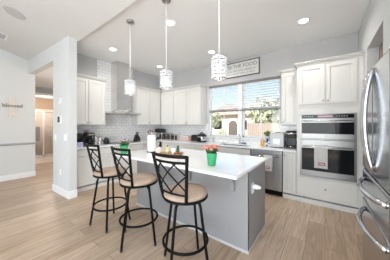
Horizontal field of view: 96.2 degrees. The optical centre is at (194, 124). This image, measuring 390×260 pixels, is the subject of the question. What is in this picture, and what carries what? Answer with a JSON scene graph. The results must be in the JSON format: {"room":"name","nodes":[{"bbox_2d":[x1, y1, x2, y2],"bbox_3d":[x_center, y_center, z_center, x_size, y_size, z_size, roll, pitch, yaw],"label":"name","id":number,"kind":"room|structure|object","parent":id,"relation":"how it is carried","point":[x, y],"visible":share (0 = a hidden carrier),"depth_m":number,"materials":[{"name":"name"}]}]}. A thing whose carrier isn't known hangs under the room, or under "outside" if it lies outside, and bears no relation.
{"room":"kitchen","nodes":[
{"label":"kitchen","id":0,"kind":"room"},
{"bbox_2d":[0,48,34,175],"bbox_3d":[-5.982,-0.545,2.655,0.130,3.850,5.330,0,0,37],"label":"wall","id":1,"kind":"structure","parent":0,"point":[15,80],"depth_m":4.48,"materials":[{"name":"paint"}]},
{"bbox_2d":[2,97,22,115],"bbox_3d":[-4.585,-0.455,4.402,0.029,0.460,0.355,0,0,37],"label":"wall sign","id":2,"kind":"object","parent":1,"relation":"attached to","point":[12,105],"visible":1,"depth_m":4.40,"materials":[{"name":"brown wood"}]},
{"bbox_2d":[0,170,35,181],"bbox_3d":[-5.941,1.310,2.696,0.145,0.140,5.245,0,0,37],"label":"baseboard","id":3,"kind":"structure","parent":1,"relation":"attached to","point":[31,173],"depth_m":4.47,"materials":[{"name":"white wood"}]},
{"bbox_2d":[0,142,35,145],"bbox_3d":[-5.888,0.487,2.647,0.030,0.055,5.230,0,0,37],"label":"trim","id":4,"kind":"structure","parent":1,"relation":"attached to","point":[25,143],"depth_m":4.46,"materials":[{"name":"grey wood"}]},
{"bbox_2d":[35,66,52,88],"bbox_3d":[-4.026,-1.415,5.481,3.500,0.110,2.400,0,0,37],"label":"ceiling","id":5,"kind":"structure","parent":0,"point":[44,79],"depth_m":5.14,"materials":[{"name":"paint"}]},
{"bbox_2d":[35,98,52,109],"bbox_3d":[-6.387,0.030,7.359,2.370,2.700,3.000,0,0,37],"label":"wall","id":6,"kind":"structure","parent":0,"point":[40,103],"depth_m":8.21,"materials":[{"name":"beige paint"}]},
{"bbox_2d":[35,109,52,154],"bbox_3d":[-7.250,0.318,8.000,0.020,2.116,2.800,0,0,37],"label":"tile","id":7,"kind":"structure","parent":6,"relation":"attached to","point":[48,117],"depth_m":8.25,"materials":[{"name":"beige tile"}]},
{"bbox_2d":[35,95,52,98],"bbox_3d":[-6.335,-1.280,7.320,2.500,0.080,3.000,0,0,37],"label":"ceiling","id":8,"kind":"structure","parent":0,"point":[36,96],"depth_m":7.89,"materials":[{"name":"paint"}]},
{"bbox_2d":[28,36,76,190],"bbox_3d":[-3.394,-0.225,4.037,2.600,3.210,0.130,0,0,34],"label":"wall","id":9,"kind":"structure","parent":0,"point":[62,55],"depth_m":3.40,"materials":[{"name":"paint"}]},
{"bbox_2d":[57,116,61,122],"bbox_3d":[-2.698,-0.110,3.483,0.170,0.150,0.020,0,0,34],"label":"alarm keypad","id":10,"kind":"object","parent":9,"relation":"attached to","point":[59,118],"visible":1,"depth_m":3.46,"materials":[{"name":"white plastic"}]},
{"bbox_2d":[52,184,76,198],"bbox_3d":[-2.637,1.310,3.527,0.806,0.140,0.151,0,0,34],"label":"baseboard","id":11,"kind":"structure","parent":9,"relation":"attached to","point":[67,194],"depth_m":3.35,"materials":[{"name":"white wood"}]},
{"bbox_2d":[0,0,136,59],"bbox_3d":[-2.156,-2.096,-0.093,9.550,0.948,5.480,0,0,37],"label":"ceiling","id":12,"kind":"structure","parent":0,"point":[46,23],"depth_m":2.94,"materials":[{"name":"paint"}]},
{"bbox_2d":[0,32,7,40],"bbox_3d":[-4.066,-1.876,3.666,0.360,0.058,0.173,0,0,37],"label":"ceiling vent","id":13,"kind":"object","parent":12,"relation":"in","point":[3,36],"visible":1,"depth_m":3.66,"materials":[{"name":"white metal"}]},
{"bbox_2d":[3,6,25,19],"bbox_3d":[-3.013,-1.867,2.921,0.268,0.087,0.275,0,0,-27],"label":"ceiling speaker","id":14,"kind":"object","parent":12,"relation":"attached to","point":[13,12],"visible":1,"depth_m":2.91,"materials":[{"name":"grey plastic"}]},
{"bbox_2d":[77,53,160,146],"bbox_3d":[-2.066,-0.145,5.084,0.120,3.050,3.100,0,0,37],"label":"wall","id":15,"kind":"structure","parent":0,"point":[86,65],"depth_m":5.27,"materials":[{"name":"paint"}]},
{"bbox_2d":[77,59,160,142],"bbox_3d":[-2.044,-0.602,5.006,0.008,2.136,2.900,0,0,37],"label":"tiled wall","id":16,"kind":"structure","parent":15,"relation":"attached to","point":[116,127],"depth_m":4.74,"materials":[{"name":"white tile"}]},
{"bbox_2d":[77,73,106,124],"bbox_3d":[-2.513,-0.556,4.071,0.350,1.112,0.820,0,0,37],"label":"upper cabinet","id":17,"kind":"object","parent":16,"relation":"attached to","point":[90,89],"visible":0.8,"depth_m":4.00,"materials":[{"name":"paint"}]},
{"bbox_2d":[105,61,140,115],"bbox_3d":[-1.957,-0.971,4.692,0.506,1.394,0.840,0,0,37],"label":"range hood","id":18,"kind":"object","parent":16,"relation":"attached to","point":[119,70],"visible":0.94,"depth_m":4.62,"materials":[{"name":"silver metal"}]},
{"bbox_2d":[131,86,160,124],"bbox_3d":[-1.507,-0.556,5.426,0.350,1.112,0.914,0,0,37],"label":"upper cabinet","id":19,"kind":"object","parent":16,"relation":"attached to","point":[146,101],"visible":0.98,"depth_m":5.24,"materials":[{"name":"paint"}]},
{"bbox_2d":[0,153,362,259],"bbox_3d":[-2.961,1.438,2.386,13.800,0.124,8.500,0,0,37],"label":"floor","id":20,"kind":"structure","parent":0,"point":[37,222],"depth_m":2.27,"materials":[{"name":"brown wood"}]},
{"bbox_2d":[35,111,52,157],"bbox_3d":[-6.557,0.398,7.361,0.134,1.956,1.600,0,0,37],"label":"shower enclosure","id":21,"kind":"object","parent":20,"relation":"on","point":[42,155],"visible":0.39,"depth_m":7.50,"materials":[{"name":"white metal"}]},
{"bbox_2d":[35,127,39,140],"bbox_3d":[-6.561,0.370,7.301,0.040,0.600,0.140,0,0,37],"label":"hanging towel","id":22,"kind":"object","parent":21,"relation":"hanging from","point":[37,129],"visible":1,"depth_m":7.28,"materials":[{"name":"grey fabric"}]},
{"bbox_2d":[77,146,113,192],"bbox_3d":[-2.396,0.939,4.003,0.620,0.883,0.828,0,0,37],"label":"base cabinet","id":23,"kind":"object","parent":20,"relation":"on","point":[85,179],"visible":0.61,"depth_m":3.74,"materials":[{"name":"paint"}]},
{"bbox_2d":[85,143,130,233],"bbox_3d":[-1.223,0.813,2.455,0.455,1.133,0.530,0,0,41],"label":"bar stool","id":24,"kind":"object","parent":20,"relation":"on","point":[106,172],"visible":0.9,"depth_m":2.32,"materials":[{"name":"black metal"}]},
{"bbox_2d":[93,166,125,176],"bbox_3d":[-1.198,0.650,2.484,0.432,0.060,0.432,0,0,41],"label":"seat cushion","id":25,"kind":"object","parent":24,"relation":"on","point":[107,171],"depth_m":2.34,"materials":[{"name":"beige fabric"}]},
{"bbox_2d":[114,143,142,182],"bbox_3d":[-1.895,0.939,4.677,0.620,0.883,0.848,0,0,37],"label":"base cabinet","id":26,"kind":"object","parent":20,"relation":"on","point":[133,147],"visible":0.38,"depth_m":4.50,"materials":[{"name":"paint"}]},
{"bbox_2d":[110,146,157,252],"bbox_3d":[-0.702,0.813,2.075,0.540,1.133,0.518,0,0,-26],"label":"bar stool","id":27,"kind":"object","parent":20,"relation":"on","point":[130,181],"visible":1,"depth_m":1.97,"materials":[{"name":"black metal"}]},
{"bbox_2d":[120,173,156,185],"bbox_3d":[-0.678,0.650,2.123,0.432,0.060,0.432,0,0,41],"label":"seat cushion","id":28,"kind":"object","parent":27,"relation":"on","point":[139,179],"depth_m":2.00,"materials":[{"name":"beige fabric"}]},
{"bbox_2d":[143,142,158,149],"bbox_3d":[-1.469,0.939,5.251,0.620,0.883,0.578,0,0,37],"label":"base cabinet","id":29,"kind":"object","parent":20,"relation":"on","point":[157,143],"visible":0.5,"depth_m":4.91,"materials":[{"name":"paint"}]},
{"bbox_2d":[162,142,180,147],"bbox_3d":[-0.539,0.939,5.295,0.778,0.883,0.620,0,0,37],"label":"base cabinet","id":30,"kind":"object","parent":20,"relation":"on","point":[164,144],"visible":0.11,"depth_m":5.07,"materials":[{"name":"paint"}]},
{"bbox_2d":[151,152,208,259],"bbox_3d":[-0.103,0.813,1.706,0.539,1.133,0.572,0,0,35],"label":"bar stool","id":31,"kind":"object","parent":20,"relation":"on","point":[179,194],"visible":1,"depth_m":1.57,"materials":[{"name":"black metal"}]},
{"bbox_2d":[164,183,206,202],"bbox_3d":[-0.093,0.650,1.720,0.432,0.060,0.432,0,0,35],"label":"seat cushion","id":32,"kind":"object","parent":31,"relation":"on","point":[197,193],"depth_m":1.59,"materials":[{"name":"beige fabric"}]},
{"bbox_2d":[181,143,207,150],"bbox_3d":[0.196,0.939,4.750,1.048,0.883,0.620,0,0,37],"label":"base cabinet","id":33,"kind":"object","parent":20,"relation":"on","point":[183,145],"visible":0.21,"depth_m":4.60,"materials":[{"name":"paint"}]},
{"bbox_2d":[77,139,296,151],"bbox_3d":[-0.348,0.481,3.754,4.208,0.030,2.872,0,0,37],"label":"countertop","id":34,"kind":"structure","parent":33,"relation":"on","point":[248,146],"depth_m":4.16,"materials":[{"name":"white stone"}]},
{"bbox_2d":[77,133,82,141],"bbox_3d":[-2.564,0.324,3.823,0.164,0.285,0.170,0,0,37],"label":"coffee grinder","id":35,"kind":"object","parent":34,"relation":"on","point":[79,135],"visible":0.39,"depth_m":3.79,"materials":[{"name":"black plastic"}]},
{"bbox_2d":[77,142,82,147],"bbox_3d":[-2.421,0.415,3.667,0.062,0.101,0.126,0,0,37],"label":"box","id":36,"kind":"object","parent":34,"relation":"on","point":[79,144],"visible":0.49,"depth_m":3.65,"materials":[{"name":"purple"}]},
{"bbox_2d":[83,133,94,145],"bbox_3d":[-2.363,0.321,3.916,0.256,0.290,0.170,0,0,37],"label":"coffee maker","id":37,"kind":"object","parent":34,"relation":"on","point":[87,137],"visible":0.81,"depth_m":3.88,"materials":[{"name":"black plastic"}]},
{"bbox_2d":[93,134,97,144],"bbox_3d":[-2.325,0.337,4.081,0.099,0.259,0.099,0,0,37],"label":"canister","id":38,"kind":"object","parent":34,"relation":"on","point":[95,137],"visible":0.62,"depth_m":4.06,"materials":[{"name":"silver metal"}]},
{"bbox_2d":[98,136,101,144],"bbox_3d":[-2.264,0.359,4.163,0.093,0.214,0.093,0,0,37],"label":"canister","id":39,"kind":"object","parent":34,"relation":"on","point":[99,137],"visible":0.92,"depth_m":4.13,"materials":[{"name":"silver metal"}]},
{"bbox_2d":[102,136,109,143],"bbox_3d":[-2.190,0.373,4.313,0.177,0.186,0.140,0,0,-16],"label":"kettle","id":40,"kind":"object","parent":34,"relation":"on","point":[106,139],"visible":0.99,"depth_m":4.27,"materials":[{"name":"black metal"}]},
{"bbox_2d":[109,141,138,143],"bbox_3d":[-1.902,0.461,4.651,0.480,0.010,0.740,0,0,37],"label":"cooktop","id":41,"kind":"object","parent":34,"relation":"in","point":[123,141],"visible":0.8,"depth_m":4.58,"materials":[{"name":"silver glass"}]},
{"bbox_2d":[133,132,139,140],"bbox_3d":[-1.700,0.331,5.124,0.100,0.271,0.170,0,0,37],"label":"knife block","id":42,"kind":"object","parent":34,"relation":"on","point":[136,136],"visible":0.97,"depth_m":5.08,"materials":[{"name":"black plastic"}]},
{"bbox_2d":[155,128,165,138],"bbox_3d":[-1.167,0.291,5.877,0.355,0.350,0.200,0,0,-3],"label":"stand mixer","id":43,"kind":"object","parent":34,"relation":"on","point":[159,130],"visible":0.59,"depth_m":5.82,"materials":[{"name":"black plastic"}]},
{"bbox_2d":[159,132,163,139],"bbox_3d":[-1.062,0.355,5.645,0.135,0.222,0.135,0,0,37],"label":"canister","id":44,"kind":"object","parent":34,"relation":"on","point":[161,133],"visible":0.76,"depth_m":5.59,"materials":[{"name":"silver metal"}]},
{"bbox_2d":[163,133,167,139],"bbox_3d":[-0.910,0.355,5.532,0.131,0.222,0.131,0,0,37],"label":"canister","id":45,"kind":"object","parent":34,"relation":"on","point":[165,135],"visible":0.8,"depth_m":5.48,"materials":[{"name":"silver metal"}]},
{"bbox_2d":[172,134,176,139],"bbox_3d":[-0.629,0.372,5.323,0.119,0.187,0.119,0,0,37],"label":"canister","id":46,"kind":"object","parent":34,"relation":"on","point":[174,136],"visible":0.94,"depth_m":5.28,"materials":[{"name":"silver metal"}]},
{"bbox_2d":[180,135,187,140],"bbox_3d":[-0.291,0.384,5.311,0.350,0.164,0.170,0,0,37],"label":"tin","id":47,"kind":"object","parent":34,"relation":"on","point":[182,137],"visible":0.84,"depth_m":5.25,"materials":[{"name":"white metal"}]},
{"bbox_2d":[191,135,196,140],"bbox_3d":[0.019,0.367,5.052,0.204,0.178,0.190,0,0,37],"label":"toaster","id":48,"kind":"object","parent":34,"relation":"on","point":[193,137],"visible":0.51,"depth_m":4.98,"materials":[{"name":"black plastic"}]},
{"bbox_2d":[197,132,206,141],"bbox_3d":[0.187,0.333,4.840,0.264,0.265,0.270,0,0,37],"label":"pressure cooker","id":49,"kind":"object","parent":34,"relation":"on","point":[201,137],"visible":0.94,"depth_m":4.74,"materials":[{"name":"silver metal"}]},
{"bbox_2d":[219,144,250,153],"bbox_3d":[0.954,0.588,4.186,0.700,0.184,0.380,0,0,37],"label":"sink","id":50,"kind":"object","parent":34,"relation":"in","point":[223,144],"visible":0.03,"depth_m":4.20,"materials":[{"name":"silver metal"}]},
{"bbox_2d":[270,132,285,147],"bbox_3d":[1.755,0.310,3.700,0.275,0.312,0.286,0,0,37],"label":"toaster oven","id":51,"kind":"object","parent":34,"relation":"on","point":[277,139],"visible":0.92,"depth_m":3.58,"materials":[{"name":"grey plastic"}]},
{"bbox_2d":[285,131,296,148],"bbox_3d":[1.951,0.290,3.519,0.224,0.353,0.304,0,0,37],"label":"coffee machine","id":52,"kind":"object","parent":34,"relation":"on","point":[291,136],"visible":0.81,"depth_m":3.47,"materials":[{"name":"black plastic"}]},
{"bbox_2d":[136,160,265,254],"bbox_3d":[-0.111,0.939,2.605,1.980,0.883,0.990,0,0,37],"label":"kitchen island","id":53,"kind":"object","parent":20,"relation":"on","point":[233,216],"visible":0.47,"depth_m":2.12,"materials":[{"name":"grey paint"}]},
{"bbox_2d":[115,147,268,179],"bbox_3d":[-0.129,0.481,2.661,2.100,0.030,1.150,0,0,37],"label":"island countertop","id":54,"kind":"structure","parent":53,"relation":"on","point":[231,166],"depth_m":2.23,"materials":[{"name":"white stone"}]},
{"bbox_2d":[119,139,129,153],"bbox_3d":[-1.132,0.341,2.805,0.162,0.251,0.144,0,0,-17],"label":"flower pot","id":55,"kind":"object","parent":54,"relation":"on","point":[124,145],"visible":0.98,"depth_m":2.76,"materials":[{"name":"green ceramic"}]},
{"bbox_2d":[147,132,155,152],"bbox_3d":[-0.751,0.294,3.030,0.156,0.343,0.156,0,0,37],"label":"paper towel roll","id":56,"kind":"object","parent":54,"relation":"on","point":[151,139],"visible":0.98,"depth_m":2.97,"materials":[{"name":"white paper"}]},
{"bbox_2d":[156,147,161,152],"bbox_3d":[-0.606,0.421,2.941,0.112,0.090,0.112,0,0,37],"label":"candle","id":57,"kind":"object","parent":54,"relation":"on","point":[158,149],"visible":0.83,"depth_m":2.90,"materials":[{"name":"beige wax"}]},
{"bbox_2d":[160,151,182,154],"bbox_3d":[-0.370,0.449,2.722,0.380,0.034,0.380,0,0,37],"label":"round tray","id":58,"kind":"object","parent":54,"relation":"on","point":[164,151],"visible":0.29,"depth_m":2.71,"materials":[{"name":"brown wood"}]},
{"bbox_2d":[165,145,169,153],"bbox_3d":[-0.427,0.379,2.721,0.065,0.126,0.065,0,0,37],"label":"bottle","id":59,"kind":"object","parent":58,"relation":"on","point":[167,150],"visible":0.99,"depth_m":2.70,"materials":[{"name":"yellow glass"}]},
{"bbox_2d":[171,146,175,153],"bbox_3d":[-0.330,0.386,2.692,0.070,0.113,0.070,0,0,37],"label":"jar","id":60,"kind":"object","parent":58,"relation":"on","point":[173,148],"visible":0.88,"depth_m":2.66,"materials":[{"name":"white glass"}]},
{"bbox_2d":[202,144,220,165],"bbox_3d":[0.198,0.345,2.049,0.192,0.242,0.198,0,0,41],"label":"flower pot","id":61,"kind":"object","parent":54,"relation":"on","point":[211,153],"visible":1,"depth_m":2.00,"materials":[{"name":"green ceramic"}]},
{"bbox_2d":[215,147,250,155],"bbox_3d":[0.978,0.947,4.169,0.898,0.867,0.620,0,0,37],"label":"base cabinet","id":62,"kind":"object","parent":20,"relation":"on","point":[239,151],"visible":0.03,"depth_m":3.89,"materials":[{"name":"paint"}]},
{"bbox_2d":[251,149,282,196],"bbox_3d":[1.558,0.941,3.687,0.591,0.878,0.621,0,0,37],"label":"dishwasher","id":63,"kind":"object","parent":20,"relation":"on","point":[274,179],"visible":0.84,"depth_m":3.39,"materials":[{"name":"silver metal"}]},
{"bbox_2d":[264,155,272,171],"bbox_3d":[1.423,0.741,3.409,0.160,0.298,0.060,0,0,37],"label":"dish towel","id":64,"kind":"object","parent":63,"relation":"hanging from","point":[268,164],"visible":0.88,"depth_m":3.38,"materials":[{"name":"white fabric"}]},
{"bbox_2d":[283,151,296,200],"bbox_3d":[1.919,0.939,3.470,0.230,0.883,0.620,0,0,37],"label":"base cabinet","id":65,"kind":"object","parent":20,"relation":"on","point":[289,158],"visible":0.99,"depth_m":3.25,"materials":[{"name":"paint"}]},
{"bbox_2d":[294,51,363,214],"bbox_3d":[2.353,0.134,3.153,0.933,2.492,0.628,0,0,37],"label":"oven tower","id":66,"kind":"object","parent":20,"relation":"on","point":[330,85],"visible":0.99,"depth_m":2.89,"materials":[{"name":"paint"}]},
{"bbox_2d":[300,113,356,182],"bbox_3d":[2.319,0.350,3.094,0.752,1.076,0.606,0,0,37],"label":"wall oven","id":67,"kind":"object","parent":66,"relation":"in","point":[337,131],"visible":0.99,"depth_m":2.85,"materials":[{"name":"silver metal"}]},
{"bbox_2d":[314,145,327,168],"bbox_3d":[2.084,0.529,2.899,0.180,0.372,0.060,0,0,37],"label":"hand towel","id":68,"kind":"object","parent":67,"relation":"hanging from","point":[320,152],"visible":1,"depth_m":2.88,"materials":[{"name":"white fabric"}]},
{"bbox_2d":[357,48,389,259],"bbox_3d":[1.480,0.480,0.994,0.829,1.800,0.804,0,0,37],"label":"refrigerator","id":69,"kind":"object","parent":20,"relation":"on","point":[374,112],"visible":1,"depth_m":1.08,"materials":[{"name":"grey metal"}]},
{"bbox_2d":[77,0,369,76],"bbox_3d":[1.013,-1.795,2.748,7.850,0.250,3.180,0,0,37],"label":"ceiling","id":70,"kind":"structure","parent":0,"point":[248,28],"depth_m":3.09,"materials":[{"name":"paint"}]},
{"bbox_2d":[124,19,135,95],"bbox_3d":[-1.045,-1.075,2.819,0.174,1.189,0.170,0,0,37],"label":"pendant lamp","id":71,"kind":"object","parent":70,"relation":"hanging from","point":[129,21],"visible":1,"depth_m":2.78,"materials":[{"name":"white glass"}]},
{"bbox_2d":[160,0,172,89],"bbox_3d":[-0.384,-1.075,2.334,0.174,1.189,0.170,0,0,37],"label":"pendant lamp","id":72,"kind":"object","parent":70,"relation":"hanging from","point":[166,71],"visible":1,"depth_m":2.31,"materials":[{"name":"white glass"}]},
{"bbox_2d":[165,20,175,25],"bbox_3d":[-0.402,-1.667,2.864,0.176,0.006,0.176,0,0,37],"label":"recessed light","id":73,"kind":"object","parent":70,"relation":"in","point":[169,22],"visible":0.93,"depth_m":2.87,"materials":[{"name":"white"}]},
{"bbox_2d":[211,0,226,80],"bbox_3d":[0.255,-1.075,1.853,0.174,1.189,0.170,0,0,37],"label":"pendant lamp","id":74,"kind":"object","parent":70,"relation":"hanging from","point":[219,56],"visible":1,"depth_m":1.80,"materials":[{"name":"white glass"}]},
{"bbox_2d":[297,17,309,23],"bbox_3d":[1.741,-1.667,2.805,0.176,0.006,0.176,0,0,37],"label":"recessed light","id":75,"kind":"object","parent":70,"relation":"in","point":[303,20],"visible":1,"depth_m":2.79,"materials":[{"name":"white"}]},
{"bbox_2d":[161,32,357,146],"bbox_3d":[1.956,-0.145,3.916,7.730,3.050,0.180,0,0,37],"label":"wall","id":76,"kind":"structure","parent":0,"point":[271,63],"depth_m":3.92,"materials":[{"name":"paint"}]},
{"bbox_2d":[160,89,173,124],"bbox_3d":[-0.924,-0.556,5.750,0.880,1.112,0.350,0,0,37],"label":"upper cabinet","id":77,"kind":"object","parent":76,"relation":"attached to","point":[167,96],"visible":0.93,"depth_m":5.54,"materials":[{"name":"paint"}]},
{"bbox_2d":[173,84,207,124],"bbox_3d":[-0.155,-0.556,5.178,1.030,1.112,0.350,0,0,37],"label":"upper cabinet","id":78,"kind":"object","parent":76,"relation":"attached to","point":[189,101],"visible":1,"depth_m":5.00,"materials":[{"name":"paint"}]},
{"bbox_2d":[209,82,238,112],"bbox_3d":[0.772,-0.724,4.733,0.895,0.737,0.090,0,0,37],"label":"window blind","id":79,"kind":"object","parent":76,"relation":"attached to","point":[235,83],"visible":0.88,"depth_m":4.72,"materials":[{"name":"grey plastic"}]},
{"bbox_2d":[210,84,242,136],"bbox_3d":[0.827,-0.393,4.761,0.980,1.405,0.130,0,0,37],"label":"window","id":80,"kind":"structure","parent":76,"relation":"attached to","point":[211,134],"depth_m":4.47,"materials":[{"name":"white"}]},
{"bbox_2d":[161,124,296,145],"bbox_3d":[0.512,0.223,4.909,4.212,0.486,0.008,0,0,37],"label":"backsplash","id":81,"kind":"structure","parent":76,"relation":"attached to","point":[189,130],"depth_m":5.04,"materials":[{"name":"white tile"}]},
{"bbox_2d":[219,57,259,79],"bbox_3d":[1.096,-1.415,4.461,1.080,0.380,0.029,0,0,37],"label":"wall sign","id":82,"kind":"object","parent":76,"relation":"attached to","point":[250,66],"visible":0.89,"depth_m":4.37,"materials":[{"name":"grey"}]},
{"bbox_2d":[239,76,279,110],"bbox_3d":[1.520,-0.724,4.177,0.950,0.737,0.090,0,0,37],"label":"window blind","id":83,"kind":"object","parent":76,"relation":"attached to","point":[275,78],"visible":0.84,"depth_m":4.14,"materials":[{"name":"grey plastic"}]},
{"bbox_2d":[243,80,279,137],"bbox_3d":[1.592,-0.393,4.223,0.890,1.405,0.060,0,0,37],"label":"window","id":84,"kind":"structure","parent":76,"relation":"attached to","point":[260,136],"depth_m":4.24,"materials":[{"name":"white"}]},
{"bbox_2d":[263,131,269,137],"bbox_3d":[1.664,0.217,4.016,0.157,0.184,0.167,0,0,-8],"label":"potted plant","id":85,"kind":"object","parent":76,"relation":"on","point":[267,133],"visible":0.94,"depth_m":4.01,"materials":[{"name":"green plant"}]},
{"bbox_2d":[279,68,296,124],"bbox_3d":[1.950,-0.556,3.615,0.347,1.112,0.350,0,0,37],"label":"upper cabinet","id":86,"kind":"object","parent":76,"relation":"attached to","point":[288,76],"visible":0.81,"depth_m":3.50,"materials":[{"name":"paint"}]},
{"bbox_2d":[358,0,389,167],"bbox_3d":[2.250,-0.145,1.537,0.820,3.050,3.350,0,0,37],"label":"wall","id":87,"kind":"structure","parent":0,"point":[374,30],"depth_m":2.25,"materials":[{"name":"paint"}]},
{"bbox_3d":[-5.443,-0.045,6.533,0.130,2.850,2.400,0,0,37],"label":"wall","id":88,"kind":"structure","parent":0,"visible":0},
{"bbox_2d":[35,93,52,95],"bbox_3d":[-5.518,0.120,6.415,0.150,2.520,0.880,0,0,37],"label":"trim","id":89,"kind":"structure","parent":88,"relation":"attached to","point":[35,93],"depth_m":6.35,"materials":[{"name":"white"}]},
{"bbox_2d":[35,87,52,93],"bbox_3d":[-5.466,-1.245,6.376,0.020,0.190,0.840,0,0,37],"label":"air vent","id":90,"kind":"object","parent":88,"relation":"in","point":[37,89],"visible":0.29,"depth_m":6.34,"materials":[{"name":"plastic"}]},
{"bbox_3d":[2.400,-0.120,1.051,1.400,3.000,2.550,0,0,37],"label":"wall","id":91,"kind":"structure","parent":0,"visible":0},
{"bbox_2d":[379,48,382,59],"bbox_3d":[2.843,0.155,2.192,0.740,2.420,0.020,0,0,37],"label":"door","id":92,"kind":"structure","parent":91,"relation":"in","point":[380,49],"depth_m":2.40,"materials":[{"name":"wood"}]},
{"label":"outside","id":93,"kind":"structure","parent":0,"visible":0},
{"bbox_3d":[20.218,1.780,43.996,100.000,0.100,85.250,0,0,37],"label":"lawn","id":94,"kind":"structure","parent":93,"visible":0},
{"bbox_2d":[217,128,228,134],"bbox_3d":[3.916,1.205,25.256,1.788,1.470,1.766,0,0,-21],"label":"shrub","id":95,"kind":"object","parent":94,"relation":"on","point":[219,130],"visible":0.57,"depth_m":24.93,"materials":[{"name":"green plant"}]},
{"bbox_2d":[212,105,253,135],"bbox_3d":[7.422,-0.695,29.365,8.900,4.850,9.000,0,0,37],"label":"house","id":96,"kind":"structure","parent":94,"relation":"on","point":[231,118],"depth_m":25.76,"materials":[{"name":"beige paint"}]},
{"bbox_2d":[247,123,278,135],"bbox_3d":[6.475,0.790,10.220,7.010,1.880,0.130,0,0,37],"label":"fence","id":97,"kind":"object","parent":94,"relation":"on","point":[252,128],"visible":0.09,"depth_m":11.66,"materials":[{"name":"brown wood"}]},
{"bbox_2d":[251,117,278,135],"bbox_3d":[13.535,-0.245,22.334,9.900,3.950,9.000,0,0,37],"label":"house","id":98,"kind":"structure","parent":94,"relation":"on","point":[274,117],"depth_m":20.75,"materials":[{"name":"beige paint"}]},
{"bbox_3d":[0.657,0.715,1.985,0.009,0.116,0.072,0,0,37],"label":"outlet","id":99,"kind":"object","parent":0,"visible":0},
{"bbox_2d":[253,184,260,189],"bbox_3d":[0.693,0.695,1.958,0.085,0.052,0.052,0,0,37],"label":"plug","id":100,"kind":"object","parent":99,"relation":"attached to","point":[255,186],"visible":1,"depth_m":1.94,"materials":[{"name":"white plastic"}]},
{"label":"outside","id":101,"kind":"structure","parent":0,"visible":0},
{"bbox_3d":[1.810,1.720,19.209,100.000,0.020,7.000,0,0,37],"label":"street","id":102,"kind":"object","parent":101,"visible":0},
{"bbox_2d":[212,112,222,128],"bbox_3d":[1.595,0.014,18.743,2.736,3.453,2.801,0,0,37],"label":"tree","id":103,"kind":"object","parent":102,"relation":"on","point":[215,116],"visible":0.37,"depth_m":18.11,"materials":[{"name":"green plant"}]},
{"bbox_2d":[246,95,278,124],"bbox_3d":[6.035,-0.471,14.837,3.192,4.419,3.206,0,0,37],"label":"tree","id":104,"kind":"object","parent":102,"relation":"on","point":[266,115],"visible":0.62,"depth_m":14.16,"materials":[{"name":"green plant"}]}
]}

